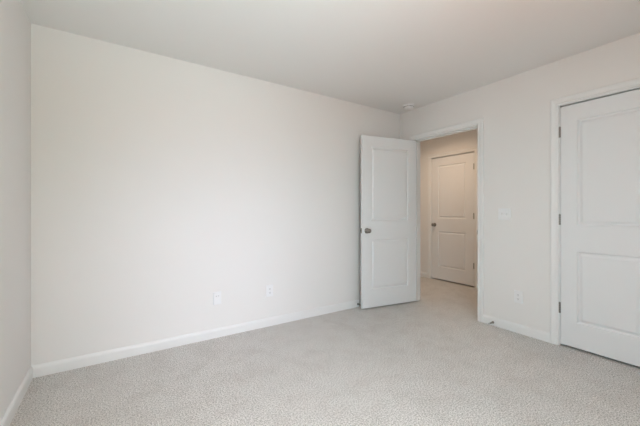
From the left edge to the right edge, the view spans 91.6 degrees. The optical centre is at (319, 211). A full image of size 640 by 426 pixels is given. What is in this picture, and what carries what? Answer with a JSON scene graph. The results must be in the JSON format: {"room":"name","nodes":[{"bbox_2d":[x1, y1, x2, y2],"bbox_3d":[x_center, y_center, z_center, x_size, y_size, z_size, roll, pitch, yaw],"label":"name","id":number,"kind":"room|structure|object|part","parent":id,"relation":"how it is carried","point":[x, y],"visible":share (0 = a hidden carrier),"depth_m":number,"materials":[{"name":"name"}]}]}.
{"room":"empty bedroom","nodes":[
{"label":"empty bedroom","id":0,"kind":"room"},
{"bbox_2d":[0,0,30,420],"bbox_3d":[-1.029,-0.074,0.569,0.120,2.440,3.921,0,0,-33],"label":"wall","id":1,"kind":"structure","parent":0,"point":[15,25],"depth_m":1.79,"materials":[{"name":"paint"}]},
{"bbox_2d":[0,366,32,425],"bbox_3d":[-0.974,1.105,0.606,0.013,0.083,3.681,0,0,-33],"label":"baseboard","id":2,"kind":"structure","parent":1,"relation":"attached to","point":[12,408],"depth_m":1.80,"materials":[{"name":"white paint"}]},
{"bbox_2d":[31,23,399,365],"bbox_3d":[-0.492,-0.074,3.195,3.661,2.440,0.120,0,0,-33],"label":"wall","id":3,"kind":"structure","parent":0,"point":[160,185],"depth_m":2.62,"materials":[{"name":"paint"}]},
{"bbox_2d":[32,299,360,377],"bbox_3d":[-0.456,1.105,3.140,3.661,0.083,0.013,0,0,-33],"label":"baseboard","id":4,"kind":"structure","parent":3,"relation":"attached to","point":[48,368],"depth_m":2.62,"materials":[{"name":"white paint"}]},
{"bbox_2d":[213,291,220,304],"bbox_3d":[-0.933,0.790,2.828,0.072,0.116,0.010,0,0,-33],"label":"cable plate","id":5,"kind":"object","parent":3,"relation":"attached to","point":[216,295],"visible":1,"depth_m":2.82,"materials":[{"name":"white plastic"}]},
{"bbox_2d":[266,284,272,296],"bbox_3d":[-0.502,0.794,3.111,0.072,0.116,0.009,0,0,-33],"label":"wall outlet","id":6,"kind":"object","parent":3,"relation":"attached to","point":[269,288],"visible":1,"depth_m":3.10,"materials":[{"name":"white plastic"}]},
{"bbox_2d":[9,276,639,425],"bbox_3d":[1.024,1.196,3.352,6.608,0.100,6.320,0,0,-33],"label":"floor","id":7,"kind":"structure","parent":0,"point":[428,361],"depth_m":2.11,"materials":[{"name":"carpet"}]},
{"bbox_2d":[21,0,639,113],"bbox_3d":[1.024,-1.344,3.352,6.608,0.100,6.320,0,0,-33],"label":"ceiling","id":8,"kind":"structure","parent":0,"point":[387,55],"depth_m":2.30,"materials":[{"name":"white paint"}]},
{"bbox_2d":[402,104,414,109],"bbox_3d":[1.086,-1.271,3.812,0.148,0.046,0.148,0,0,-33],"label":"smoke detector","id":9,"kind":"object","parent":8,"relation":"attached to","point":[406,106],"visible":1,"depth_m":3.77,"materials":[{"name":"white plastic"}]},
{"bbox_2d":[420,129,476,272],"bbox_3d":[1.644,-0.074,4.704,1.327,2.440,3.340,0,0,-33],"label":"wall","id":10,"kind":"structure","parent":0,"point":[467,139],"depth_m":5.37,"materials":[{"name":"paint"}]},
{"bbox_2d":[420,271,427,277],"bbox_3d":[1.544,1.105,5.835,0.013,0.083,1.141,0,0,-33],"label":"baseboard","id":11,"kind":"structure","parent":10,"relation":"attached to","point":[422,274],"depth_m":5.42,"materials":[{"name":"white paint"}]},
{"bbox_2d":[431,153,473,285],"bbox_3d":[2.125,0.122,4.995,0.169,2.012,0.762,0,0,-33],"label":"door","id":12,"kind":"structure","parent":10,"relation":"in","point":[452,225],"depth_m":4.96,"materials":[{"name":"white paint"}]},
{"bbox_3d":[2.122,-0.322,4.998,0.035,0.875,0.493,0,0,-33],"label":"panel","id":13,"kind":"part","parent":12,"relation":"part of","materials":[{"name":"white paint"}]},
{"bbox_3d":[2.122,0.627,4.998,0.035,0.593,0.493,0,0,-33],"label":"panel","id":14,"kind":"part","parent":12,"relation":"part of","materials":[{"name":"white paint"}]},
{"bbox_2d":[428,146,476,287],"bbox_3d":[2.158,0.090,5.022,0.153,2.111,0.891,0,0,-33],"label":"door frame","id":15,"kind":"structure","parent":10,"relation":"attached to","point":[471,149],"depth_m":5.04,"materials":[{"name":"white paint"}]},
{"bbox_2d":[400,33,639,332],"bbox_3d":[1.693,-0.074,3.312,0.120,2.440,5.520,0,0,-33],"label":"wall","id":16,"kind":"structure","parent":0,"point":[515,110],"depth_m":2.92,"materials":[{"name":"paint"}]},
{"bbox_2d":[360,135,415,308],"bbox_3d":[0.840,0.122,3.771,0.808,2.012,0.169,0,0,-24],"label":"door","id":17,"kind":"structure","parent":16,"relation":"in","point":[388,165],"depth_m":3.75,"materials":[{"name":"white paint"}]},
{"bbox_3d":[0.841,-0.322,3.772,0.544,0.875,0.035,0,0,-24],"label":"panel","id":18,"kind":"part","parent":17,"relation":"part of","materials":[{"name":"white paint"}]},
{"bbox_3d":[0.841,0.627,3.772,0.544,0.593,0.035,0,0,-24],"label":"panel","id":19,"kind":"part","parent":17,"relation":"part of","materials":[{"name":"white paint"}]},
{"bbox_2d":[409,118,483,322],"bbox_3d":[1.475,0.090,3.644,0.153,2.111,0.962,0,0,-33],"label":"door frame","id":20,"kind":"structure","parent":16,"relation":"attached to","point":[478,124],"depth_m":3.26,"materials":[{"name":"white paint"}]},
{"bbox_2d":[498,208,510,219],"bbox_3d":[1.794,0.028,3.033,0.017,0.114,0.116,0,0,-33],"label":"light switch","id":21,"kind":"object","parent":16,"relation":"attached to","point":[503,213],"visible":1,"depth_m":3.03,"materials":[{"name":"white plastic"}]},
{"bbox_2d":[483,314,549,342],"bbox_3d":[1.846,1.105,2.958,0.013,0.083,0.592,0,0,-33],"label":"baseboard","id":22,"kind":"structure","parent":16,"relation":"attached to","point":[521,329],"depth_m":2.92,"materials":[{"name":"white paint"}]},
{"bbox_2d":[514,290,522,303],"bbox_3d":[1.866,0.806,2.930,0.009,0.116,0.072,0,0,-33],"label":"wall outlet","id":23,"kind":"object","parent":16,"relation":"attached to","point":[518,295],"visible":1,"depth_m":2.92,"materials":[{"name":"white plastic"}]},
{"bbox_2d":[550,78,639,344],"bbox_3d":[2.269,0.090,2.434,0.153,2.111,0.750,0,0,-33],"label":"door frame","id":24,"kind":"structure","parent":16,"relation":"attached to","point":[634,84],"depth_m":2.67,"materials":[{"name":"white paint"}]},
{"bbox_2d":[559,89,639,366],"bbox_3d":[2.235,0.122,2.410,0.169,2.012,0.632,0,0,-33],"label":"door","id":25,"kind":"structure","parent":16,"relation":"in","point":[599,216],"depth_m":2.43,"materials":[{"name":"white paint"}]},
{"bbox_3d":[2.234,-0.322,2.411,0.035,0.875,0.384,0,0,-33],"label":"panel","id":26,"kind":"part","parent":25,"relation":"part of","materials":[{"name":"white paint"}]},
{"bbox_3d":[2.234,0.627,2.411,0.035,0.593,0.384,0,0,-33],"label":"panel","id":27,"kind":"part","parent":25,"relation":"part of","materials":[{"name":"white paint"}]}
]}

